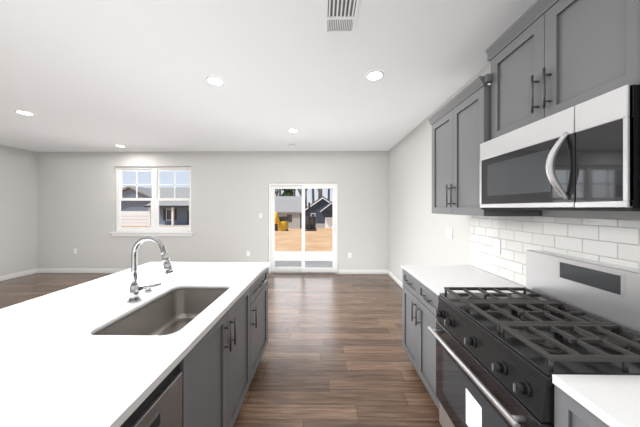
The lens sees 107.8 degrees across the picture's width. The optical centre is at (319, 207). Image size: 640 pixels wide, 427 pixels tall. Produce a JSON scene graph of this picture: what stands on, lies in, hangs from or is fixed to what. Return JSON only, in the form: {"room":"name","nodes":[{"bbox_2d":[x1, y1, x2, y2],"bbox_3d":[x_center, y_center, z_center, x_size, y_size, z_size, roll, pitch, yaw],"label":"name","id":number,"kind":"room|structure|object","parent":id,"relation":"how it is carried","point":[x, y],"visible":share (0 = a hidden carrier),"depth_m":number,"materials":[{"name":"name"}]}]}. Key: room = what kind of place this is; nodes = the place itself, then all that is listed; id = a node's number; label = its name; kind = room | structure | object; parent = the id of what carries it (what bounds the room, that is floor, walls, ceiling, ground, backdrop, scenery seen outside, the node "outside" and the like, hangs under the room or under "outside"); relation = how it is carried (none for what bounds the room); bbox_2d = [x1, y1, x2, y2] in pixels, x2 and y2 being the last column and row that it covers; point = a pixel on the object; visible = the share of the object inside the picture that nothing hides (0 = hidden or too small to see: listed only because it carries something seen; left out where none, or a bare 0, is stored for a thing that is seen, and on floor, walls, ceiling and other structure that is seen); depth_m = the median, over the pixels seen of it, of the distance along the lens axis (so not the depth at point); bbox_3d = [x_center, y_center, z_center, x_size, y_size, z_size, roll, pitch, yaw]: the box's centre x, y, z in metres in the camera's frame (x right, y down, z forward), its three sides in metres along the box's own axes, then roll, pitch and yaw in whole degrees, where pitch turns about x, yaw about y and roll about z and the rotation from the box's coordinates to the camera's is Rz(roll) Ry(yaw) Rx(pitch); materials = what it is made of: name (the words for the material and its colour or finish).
{"room":"kitchen","nodes":[
{"label":"kitchen","id":0,"kind":"room"},
{"bbox_2d":[0,145,37,275],"bbox_3d":[-6.537,0.107,1.317,0.150,2.740,7.950,0,0,1],"label":"wall","id":1,"kind":"structure","parent":0,"point":[18,210],"depth_m":4.96,"materials":[{"name":"grey paint"}]},
{"bbox_2d":[0,269,36,280],"bbox_3d":[-6.451,1.424,1.391,0.014,0.104,7.794,0,0,1],"label":"baseboard","id":2,"kind":"structure","parent":1,"relation":"attached to","point":[15,275],"depth_m":4.93,"materials":[{"name":"white wood"}]},
{"bbox_2d":[38,151,388,273],"bbox_3d":[-2.440,0.107,5.310,8.230,2.740,0.150,0,0,1],"label":"wall","id":3,"kind":"structure","parent":0,"point":[77,198],"depth_m":5.24,"materials":[{"name":"grey paint"}]},
{"bbox_2d":[37,268,126,272],"bbox_3d":[-3.770,1.424,5.240,5.207,0.104,0.021,0,0,1],"label":"baseboard","id":4,"kind":"structure","parent":3,"relation":"attached to","point":[83,270],"depth_m":5.26,"materials":[{"name":"white wood"}]},
{"bbox_2d":[110,167,192,235],"bbox_3d":[-3.776,-0.146,5.296,1.860,1.566,0.175,0,0,1],"label":"window","id":5,"kind":"structure","parent":3,"relation":"in","point":[154,229],"depth_m":5.32,"materials":[{"name":"white"}]},
{"bbox_2d":[269,183,337,273],"bbox_3d":[-0.377,0.464,5.275,1.549,2.026,0.122,0,0,1],"label":"sliding glass door","id":6,"kind":"structure","parent":3,"relation":"in","point":[273,269],"depth_m":5.24,"materials":[{"name":"white"}]},
{"bbox_2d":[338,269,387,273],"bbox_3d":[0.948,1.424,5.173,1.076,0.104,0.021,0,0,1],"label":"baseboard","id":7,"kind":"structure","parent":3,"relation":"attached to","point":[341,271],"depth_m":5.17,"materials":[{"name":"white wood"}]},
{"bbox_2d":[0,273,441,426],"bbox_3d":[-2.496,1.527,1.335,8.230,0.100,8.100,0,0,1],"label":"floor","id":8,"kind":"structure","parent":0,"point":[334,354],"depth_m":2.33,"materials":[{"name":"brown wood"}]},
{"bbox_2d":[88,264,269,426],"bbox_3d":[-0.976,1.034,0.845,0.923,0.885,3.102,0,0,1],"label":"kitchen island","id":9,"kind":"object","parent":8,"relation":"on","point":[208,386],"depth_m":1.34,"materials":[{"name":"grey"}]},
{"bbox_2d":[0,262,269,426],"bbox_3d":[-1.159,0.608,0.839,1.240,0.093,3.144,0,0,1],"label":"island countertop","id":10,"kind":"structure","parent":9,"relation":"on","point":[53,373],"depth_m":0.92,"materials":[{"name":"white stone"}]},
{"bbox_2d":[124,236,175,303],"bbox_3d":[-1.014,0.365,1.399,0.269,0.393,0.068,0,0,1],"label":"faucet","id":11,"kind":"object","parent":10,"relation":"on","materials":[{"name":"silver metal"}]},
{"bbox_2d":[402,265,525,409],"bbox_3d":[1.117,1.020,1.919,0.696,0.915,0.750,0,0,1],"label":"base cabinet","id":12,"kind":"object","parent":8,"relation":"on","point":[423,286],"visible":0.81,"depth_m":1.86,"materials":[{"name":"grey"}]},
{"bbox_2d":[428,250,639,426],"bbox_3d":[1.070,0.877,1.165,0.754,1.200,0.754,0,0,1],"label":"range","id":13,"kind":"object","parent":8,"relation":"on","point":[502,357],"visible":1,"depth_m":1.08,"materials":[{"name":"black metal"}]},
{"bbox_2d":[552,374,639,426],"bbox_3d":[1.093,1.020,0.175,0.696,0.915,1.220,0,0,1],"label":"base cabinet","id":14,"kind":"object","parent":8,"relation":"on","point":[596,400],"visible":1,"depth_m":0.72,"materials":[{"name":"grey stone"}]},
{"bbox_2d":[0,0,536,151],"bbox_3d":[-2.496,-1.323,1.335,8.230,0.120,8.100,0,0,1],"label":"ceiling","id":15,"kind":"structure","parent":0,"point":[94,75],"depth_m":2.15,"materials":[{"name":"white paint"}]},
{"bbox_2d":[14,110,34,115],"bbox_3d":[-3.917,-1.258,3.096,0.176,0.008,0.176,0,0,1],"label":"recessed light","id":16,"kind":"object","parent":15,"relation":"in","point":[25,112],"visible":0.98,"depth_m":3.08,"materials":[{"name":"white plastic"}]},
{"bbox_2d":[206,76,224,85],"bbox_3d":[-1.037,-1.258,2.315,0.176,0.008,0.176,0,0,1],"label":"recessed light","id":17,"kind":"object","parent":15,"relation":"in","point":[215,80],"visible":0.98,"depth_m":2.30,"materials":[{"name":"white plastic"}]},
{"bbox_2d":[288,128,298,131],"bbox_3d":[-0.436,-1.258,3.796,0.176,0.008,0.176,0,0,1],"label":"recessed light","id":18,"kind":"object","parent":15,"relation":"in","point":[293,130],"visible":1,"depth_m":3.79,"materials":[{"name":"white plastic"}]},
{"bbox_2d":[325,0,359,33],"bbox_3d":[0.136,-1.256,1.486,0.210,0.012,0.375,0,0,1],"label":"ceiling vent","id":19,"kind":"object","parent":15,"relation":"in","point":[340,16],"visible":0.98,"depth_m":1.53,"materials":[{"name":"white plastic"}]},
{"bbox_2d":[365,70,383,80],"bbox_3d":[0.521,-1.258,2.223,0.176,0.008,0.176,0,0,1],"label":"recessed light","id":20,"kind":"object","parent":15,"relation":"in","point":[373,75],"visible":1,"depth_m":2.21,"materials":[{"name":"white plastic"}]},
{"bbox_2d":[389,62,639,286],"bbox_3d":[1.542,0.107,1.203,0.150,2.740,7.950,0,0,1],"label":"wall","id":21,"kind":"structure","parent":0,"point":[417,231],"depth_m":3.44,"materials":[{"name":"grey paint"}]},
{"bbox_2d":[388,270,402,288],"bbox_3d":[1.493,1.424,3.742,0.014,0.104,2.867,0,0,1],"label":"baseboard","id":22,"kind":"structure","parent":21,"relation":"attached to","point":[390,274],"depth_m":4.63,"materials":[{"name":"white wood"}]},
{"bbox_2d":[447,228,452,238],"bbox_3d":[1.480,0.292,2.669,0.009,0.116,0.116,0,0,1],"label":"light switch","id":23,"kind":"object","parent":21,"relation":"attached to","point":[450,233],"visible":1,"depth_m":2.64,"materials":[{"name":"white plastic"}]},
{"bbox_2d":[428,73,541,215],"bbox_3d":[1.282,-0.408,1.918,0.381,0.931,0.748,0,0,1],"label":"upper cabinet","id":24,"kind":"object","parent":21,"relation":"attached to","point":[459,129],"depth_m":1.80,"materials":[{"name":"grey wood"}]},
{"bbox_2d":[470,215,639,286],"bbox_3d":[1.457,0.309,0.925,0.007,0.503,2.732,0,0,1],"label":"tile backsplash","id":25,"kind":"structure","parent":21,"relation":"attached to","point":[614,241],"depth_m":1.51,"materials":[{"name":"white tile"}]},
{"bbox_2d":[493,239,500,253],"bbox_3d":[1.461,0.317,1.929,0.008,0.116,0.076,0,0,1],"label":"outlet","id":26,"kind":"object","parent":25,"relation":"attached to","point":[496,245],"visible":1,"depth_m":1.92,"materials":[{"name":"white plastic"}]},
{"bbox_2d":[488,0,631,140],"bbox_3d":[1.290,-0.733,1.161,0.344,0.612,0.748,0,0,1],"label":"upper cabinet","id":27,"kind":"object","parent":21,"relation":"attached to","point":[546,58],"depth_m":1.10,"materials":[{"name":"grey wood"}]},
{"bbox_2d":[480,84,639,210],"bbox_3d":[1.224,-0.204,1.163,0.478,0.432,0.748,0,0,1],"label":"over-the-range microwave","id":28,"kind":"object","parent":27,"relation":"attached to","point":[584,156],"visible":1,"depth_m":0.97,"materials":[{"name":"silver metal"}]},
{"bbox_2d":[632,0,639,83],"bbox_3d":[1.258,-0.408,0.181,0.381,0.931,1.198,0,0,1],"label":"upper cabinet","id":29,"kind":"object","parent":21,"relation":"attached to","point":[635,3],"depth_m":0.82,"materials":[{"name":"grey wood"}]},
{"label":"outside","id":30,"kind":"structure","parent":0,"visible":0},
{"bbox_2d":[121,226,332,250],"bbox_3d":[1.876,2.837,132.662,300.000,2.480,254.650,0,0,1],"label":"ground","id":31,"kind":"structure","parent":30,"point":[285,243],"depth_m":11.38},
{"bbox_2d":[121,186,189,226],"bbox_3d":[-27.320,-0.348,41.240,25.000,6.650,13.100,0,0,1],"label":"house","id":32,"kind":"structure","parent":31,"relation":"on","point":[181,219],"depth_m":37.12,"materials":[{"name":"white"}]},
{"bbox_2d":[275,212,288,230],"bbox_3d":[-5.493,2.027,28.831,2.400,3.100,6.300,0,0,1],"label":"excavator","id":33,"kind":"object","parent":31,"relation":"on","point":[279,220],"depth_m":28.59,"materials":[{"name":"yellow metal"}]},
{"bbox_2d":[275,196,306,228],"bbox_3d":[-8.599,0.652,46.126,11.300,5.850,12.800,0,0,1],"label":"house","id":34,"kind":"structure","parent":31,"relation":"on","point":[286,206],"depth_m":40.94,"materials":[{"name":"grey"}]},
{"bbox_2d":[275,189,329,205],"bbox_3d":[-0.586,-10.627,78.244,73.660,28.427,40.908,0,0,1],"label":"trees","id":35,"kind":"object","parent":31,"relation":"on","point":[288,192],"depth_m":80.01,"materials":[{"name":"green plant"}]},
{"bbox_2d":[275,251,332,267],"bbox_3d":[-0.105,1.554,6.728,3.100,0.084,2.748,0,0,1],"label":"patio slab","id":36,"kind":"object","parent":31,"relation":"on","point":[314,260],"depth_m":6.82,"materials":[{"name":"concrete"}]},
{"bbox_2d":[305,202,316,230],"bbox_3d":[-1.434,1.427,32.974,1.800,4.300,3.100,0,0,1],"label":"machine","id":37,"kind":"object","parent":31,"relation":"on","point":[310,219],"depth_m":31.87,"materials":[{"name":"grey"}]},
{"bbox_2d":[305,196,332,227],"bbox_3d":[0.551,0.752,46.032,7.000,5.650,12.730,0,0,1],"label":"house","id":38,"kind":"structure","parent":31,"relation":"on","point":[323,218],"depth_m":40.98,"materials":[{"name":"blue"}]}
]}

